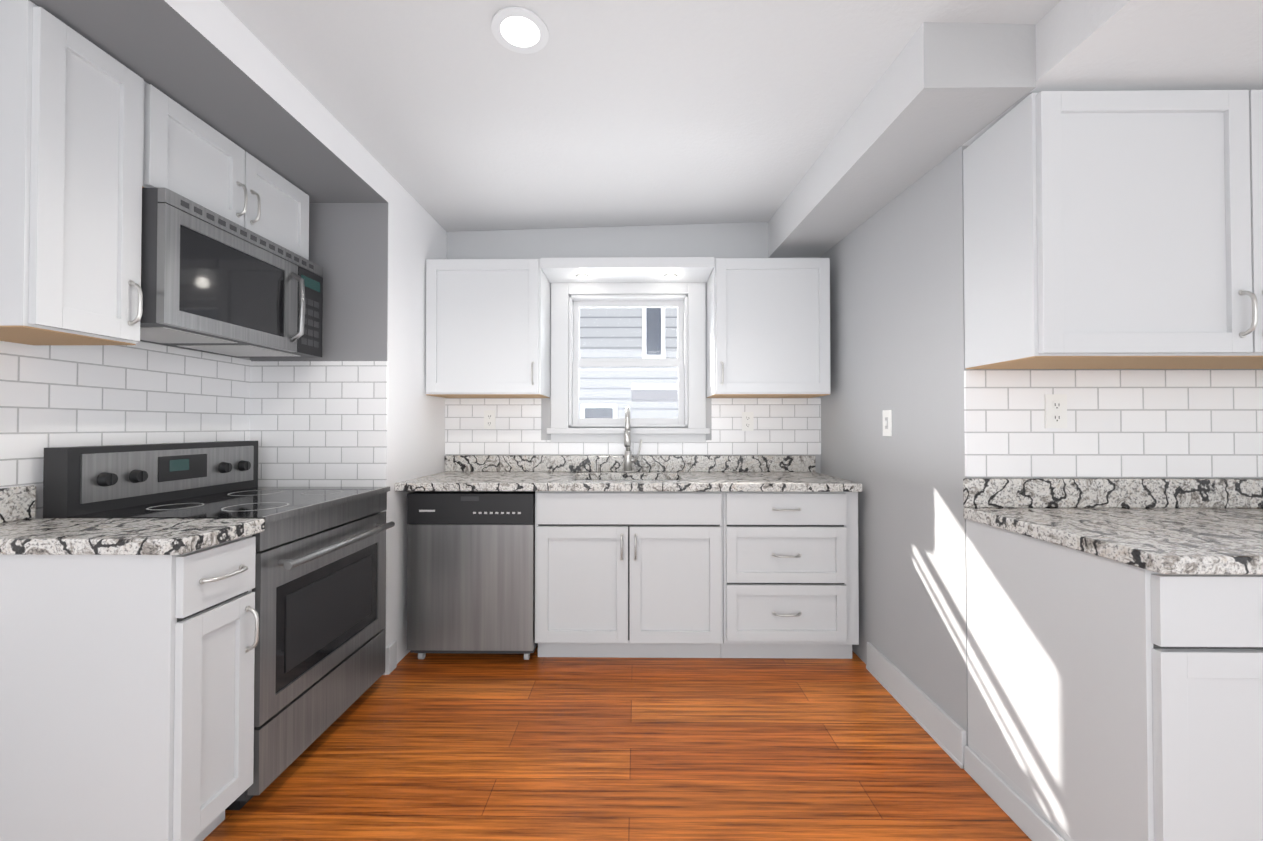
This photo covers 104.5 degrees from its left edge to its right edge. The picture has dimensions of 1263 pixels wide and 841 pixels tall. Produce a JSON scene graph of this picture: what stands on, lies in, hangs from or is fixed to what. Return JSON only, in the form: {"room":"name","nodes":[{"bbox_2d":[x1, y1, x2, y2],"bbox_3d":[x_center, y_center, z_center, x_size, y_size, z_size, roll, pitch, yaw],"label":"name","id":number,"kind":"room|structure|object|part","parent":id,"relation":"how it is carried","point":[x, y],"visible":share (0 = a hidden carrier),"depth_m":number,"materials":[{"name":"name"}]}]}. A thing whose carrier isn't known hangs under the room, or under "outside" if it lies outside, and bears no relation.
{"room":"kitchen","nodes":[
{"label":"kitchen","id":0,"kind":"room"},
{"bbox_2d":[141,341,249,359],"bbox_3d":[-1.929,-0.116,0.347,0.120,2.620,4.040,0,-1,1],"label":"wall","id":1,"kind":"structure","parent":0,"point":[206,352],"depth_m":2.14,"materials":[{"name":"grey paint"}]},
{"bbox_2d":[0,0,142,344],"bbox_3d":[-1.656,-0.648,1.373,0.375,0.830,0.280,0,-1,1],"label":"upper cabinet","id":2,"kind":"object","parent":1,"relation":"attached to","point":[71,125],"visible":0.98,"depth_m":1.32,"materials":[{"name":"white paint"}]},
{"bbox_2d":[0,341,250,517],"bbox_3d":[-1.854,0.153,1.443,0.008,0.910,1.840,0,-1,1],"label":"wall tile","id":3,"kind":"structure","parent":1,"relation":"attached to","point":[140,392],"depth_m":1.73,"materials":[{"name":"white tile"}]},
{"bbox_2d":[142,80,308,259],"bbox_3d":[-1.650,-0.889,1.899,0.375,0.335,0.760,0,-1,1],"label":"upper cabinet","id":4,"kind":"object","parent":1,"relation":"attached to","point":[186,153],"visible":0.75,"depth_m":1.78,"materials":[{"name":"white paint"}]},
{"bbox_2d":[140,188,322,357],"bbox_3d":[-1.610,-0.505,1.894,0.456,0.423,0.760,0,-1,1],"label":"microwave","id":5,"kind":"object","parent":4,"relation":"attached to","point":[212,282],"visible":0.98,"depth_m":1.74,"materials":[{"name":"grey metal"}]},
{"bbox_2d":[30,0,446,674],"bbox_3d":[-1.573,-0.092,2.223,0.792,2.620,2.002,0,-1,1],"label":"wall","id":6,"kind":"structure","parent":0,"point":[378,234],"depth_m":2.34,"materials":[{"name":"white paint"}]},
{"bbox_2d":[249,361,386,510],"bbox_3d":[-1.509,0.167,2.356,0.662,0.905,0.008,0,-1,1],"label":"wall tile","id":7,"kind":"structure","parent":6,"relation":"attached to","point":[317,423],"depth_m":2.35,"materials":[{"name":"white tile"}]},
{"bbox_2d":[386,641,396,674],"bbox_3d":[-1.170,1.155,2.385,0.016,0.130,0.078,0,-1,1],"label":"baseboard","id":8,"kind":"structure","parent":6,"relation":"attached to","point":[391,657],"depth_m":2.37,"materials":[{"name":"white wood"}]},
{"bbox_2d":[203,644,1031,840],"bbox_3d":[0.186,1.230,0.769,6.800,0.060,4.960,0,-1,1],"label":"floor","id":9,"kind":"structure","parent":0,"point":[465,747],"depth_m":1.73,"materials":[{"name":"brown wood"}]},
{"bbox_2d":[0,535,258,840],"bbox_3d":[-1.473,0.772,1.362,0.740,0.870,0.260,0,-1,1],"label":"base cabinet","id":10,"kind":"object","parent":9,"relation":"on","point":[126,697],"visible":1,"depth_m":1.23,"materials":[{"name":"white paint"}]},
{"bbox_2d":[0,485,264,554],"bbox_3d":[-1.482,0.267,1.359,0.728,0.140,0.281,0,-1,1],"label":"countertop","id":11,"kind":"structure","parent":10,"relation":"on","point":[24,530],"depth_m":1.31,"materials":[{"name":"stone"}]},
{"bbox_2d":[43,441,394,809],"bbox_3d":[-1.439,0.651,1.878,0.738,1.125,0.760,0,-1,1],"label":"range","id":12,"kind":"object","parent":9,"relation":"on","point":[319,589],"visible":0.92,"depth_m":1.74,"materials":[{"name":"grey metal"}]},
{"bbox_2d":[407,491,537,659],"bbox_3d":[-0.802,0.796,2.741,0.630,0.854,0.617,0,-1,1],"label":"dishwasher","id":13,"kind":"object","parent":9,"relation":"on","point":[470,571],"visible":0.85,"depth_m":2.44,"materials":[{"name":"grey metal"}]},
{"bbox_2d":[535,480,722,657],"bbox_3d":[-0.011,0.789,2.721,0.943,0.870,0.650,0,-1,1],"label":"base cabinet","id":14,"kind":"object","parent":9,"relation":"on","point":[627,574],"visible":0.96,"depth_m":2.44,"materials":[{"name":"white paint"}]},
{"bbox_2d":[395,455,861,491],"bbox_3d":[-0.017,0.284,2.734,2.306,0.140,0.647,0,-1,1],"label":"countertop","id":15,"kind":"structure","parent":14,"relation":"on","point":[710,473],"depth_m":2.92,"materials":[{"name":"stone"}]},
{"bbox_2d":[622,406,641,472],"bbox_3d":[0.004,0.115,2.895,0.121,0.399,0.257,0,-1,1],"label":"faucet","id":16,"kind":"object","parent":15,"relation":"on","point":[628,459],"visible":1,"depth_m":2.96,"materials":[{"name":"silver metal"}]},
{"bbox_2d":[721,492,858,658],"bbox_3d":[0.799,0.789,2.713,0.672,0.870,0.650,0,-1,1],"label":"drawer unit","id":17,"kind":"object","parent":9,"relation":"on","point":[790,577],"visible":0.96,"depth_m":2.43,"materials":[{"name":"white paint"}]},
{"bbox_2d":[966,519,1262,840],"bbox_3d":[1.472,0.772,1.368,0.620,0.870,0.655,0,-1,1],"label":"base cabinet","id":18,"kind":"object","parent":9,"relation":"on","point":[1110,700],"visible":0.94,"depth_m":1.18,"materials":[{"name":"white paint"}]},
{"bbox_2d":[446,222,820,472],"bbox_3d":[0.045,-0.081,3.137,2.530,2.620,0.140,0,-1,1],"label":"wall","id":19,"kind":"structure","parent":0,"point":[734,240],"depth_m":3.08,"materials":[{"name":"grey paint"}]},
{"bbox_2d":[425,259,549,397],"bbox_3d":[-0.840,-0.529,2.899,0.655,0.773,0.355,0,-1,1],"label":"upper cabinet","id":20,"kind":"object","parent":19,"relation":"attached to","point":[487,328],"visible":1,"depth_m":2.77,"materials":[{"name":"white paint"}]},
{"bbox_2d":[541,257,713,282],"bbox_3d":[-0.022,-0.887,2.900,0.976,0.057,0.295,0,-1,1],"label":"valance","id":21,"kind":"object","parent":19,"relation":"attached to","point":[637,270],"visible":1,"depth_m":2.79,"materials":[{"name":"white paint"}]},
{"bbox_2d":[576,274,588,278],"bbox_3d":[-0.293,-0.855,2.910,0.075,0.006,0.075,0,-1,-8],"label":"puck light","id":22,"kind":"object","parent":21,"relation":"attached to","point":[584,276],"depth_m":2.90,"materials":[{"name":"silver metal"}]},
{"bbox_2d":[547,282,709,442],"bbox_3d":[-0.020,-0.380,3.116,1.006,1.038,0.190,0,-1,1],"label":"window","id":23,"kind":"structure","parent":19,"relation":"in","point":[564,296],"depth_m":3.06,"materials":[{"name":"white"}]},
{"bbox_3d":[-0.020,-0.372,3.161,0.710,0.798,0.090,0,-1,1],"label":"window sashes","id":24,"kind":"part","parent":23,"relation":"part of","materials":[{"name":"clear glass"}]},
{"bbox_2d":[445,398,820,454],"bbox_3d":[0.004,0.039,3.062,2.350,0.353,0.008,0,-1,1],"label":"wall tile","id":25,"kind":"structure","parent":19,"relation":"attached to","point":[787,426],"depth_m":3.05,"materials":[{"name":"white tile"}]},
{"bbox_2d":[484,410,495,428],"bbox_3d":[-0.888,-0.004,3.062,0.072,0.118,0.008,0,-1,1],"label":"electrical outlet","id":26,"kind":"object","parent":25,"relation":"attached to","point":[489,419],"visible":1,"depth_m":3.06,"materials":[{"name":"white plastic"}]},
{"bbox_2d":[742,412,753,430],"bbox_3d":[0.723,0.006,3.045,0.072,0.118,0.008,0,-1,1],"label":"electrical outlet","id":27,"kind":"object","parent":25,"relation":"attached to","point":[747,421],"visible":1,"depth_m":3.04,"materials":[{"name":"white plastic"}]},
{"bbox_2d":[706,258,830,397],"bbox_3d":[0.794,-0.530,2.882,0.653,0.773,0.355,0,-1,1],"label":"upper cabinet","id":28,"kind":"object","parent":19,"relation":"attached to","point":[768,326],"visible":0.98,"depth_m":2.75,"materials":[{"name":"white paint"}]},
{"bbox_2d":[220,0,1060,231],"bbox_3d":[0.186,-1.239,0.799,6.800,0.361,4.960,0,-1,1],"label":"ceiling","id":29,"kind":"structure","parent":0,"point":[452,115],"depth_m":1.77,"materials":[{"name":"grey paint"}]},
{"bbox_2d":[491,6,548,53],"bbox_3d":[-0.337,-1.180,1.484,0.170,0.006,0.170,0,-1,1],"label":"recessed light","id":30,"kind":"object","parent":29,"relation":"in","point":[520,30],"visible":1,"depth_m":1.48,"materials":[{"name":"white plastic"}]},
{"bbox_2d":[768,22,1035,257],"bbox_3d":[1.011,-1.175,2.240,0.320,0.455,1.660,0,-1,1],"label":"soffit","id":31,"kind":"structure","parent":29,"relation":"attached to","point":[938,93],"depth_m":1.65,"materials":[{"name":"grey paint"}]},
{"bbox_2d":[820,146,1000,745],"bbox_3d":[1.238,-0.089,2.454,0.130,2.620,1.480,0,-1,1],"label":"wall","id":32,"kind":"structure","parent":0,"point":[897,333],"depth_m":2.06,"materials":[{"name":"grey paint"}]},
{"bbox_2d":[882,410,891,435],"bbox_3d":[1.163,0.012,2.234,0.014,0.118,0.072,0,-1,1],"label":"light switch","id":33,"kind":"object","parent":32,"relation":"attached to","point":[887,422],"visible":1,"depth_m":2.23,"materials":[{"name":"white plastic"}]},
{"bbox_2d":[866,642,1064,840],"bbox_3d":[1.156,1.147,1.792,0.020,0.130,1.235,0,-1,1],"label":"baseboard","id":34,"kind":"structure","parent":32,"relation":"attached to","point":[945,731],"depth_m":1.75,"materials":[{"name":"white wood"}]},
{"bbox_2d":[962,0,1262,145],"bbox_3d":[2.362,-1.210,0.006,2.430,0.440,3.420,0,-1,1],"label":"ceiling","id":35,"kind":"structure","parent":0,"point":[1111,45],"depth_m":1.30,"materials":[{"name":"white paint"}]},
{"bbox_2d":[1001,369,1262,478],"bbox_3d":[2.446,-0.098,1.767,2.300,2.620,0.130,0,-1,1],"label":"wall","id":36,"kind":"structure","parent":0,"point":[1139,369],"depth_m":1.71,"materials":[{"name":"grey paint"}]},
{"bbox_2d":[963,90,1262,368],"bbox_3d":[1.763,-0.566,1.532,1.200,0.770,0.355,0,-1,1],"label":"upper cabinet","id":37,"kind":"object","parent":36,"relation":"attached to","point":[1113,229],"visible":1,"depth_m":1.41,"materials":[{"name":"white paint"}]},
{"bbox_2d":[964,370,1262,477],"bbox_3d":[2.380,0.012,1.697,2.430,0.373,0.008,0,-1,1],"label":"wall tile","id":38,"kind":"structure","parent":36,"relation":"attached to","point":[1164,423],"depth_m":1.70,"materials":[{"name":"white tile"}]},
{"bbox_2d":[1045,394,1066,427],"bbox_3d":[1.473,-0.032,1.698,0.072,0.118,0.008,0,-1,1],"label":"outlet","id":39,"kind":"object","parent":38,"relation":"attached to","point":[1055,410],"visible":1,"depth_m":1.70,"materials":[{"name":"white plastic"}]},
{"bbox_3d":[2.094,0.772,1.362,0.620,0.870,0.655,0,-1,1],"label":"base cabinet","id":40,"kind":"object","parent":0,"visible":0},
{"bbox_2d":[963,478,1262,574],"bbox_3d":[2.271,0.267,1.369,2.242,0.140,0.650,0,-1,1],"label":"countertop","id":41,"kind":"structure","parent":40,"relation":"on","point":[1189,526],"depth_m":1.52,"materials":[{"name":"stone"}]},
{"label":"outside","id":42,"kind":"structure","parent":0,"visible":0},
{"bbox_2d":[579,308,677,417],"bbox_3d":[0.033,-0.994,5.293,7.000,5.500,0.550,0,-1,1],"label":"window glass","id":43,"kind":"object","parent":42,"point":[642,376],"depth_m":5.51,"materials":[{"name":"white"}]}
]}

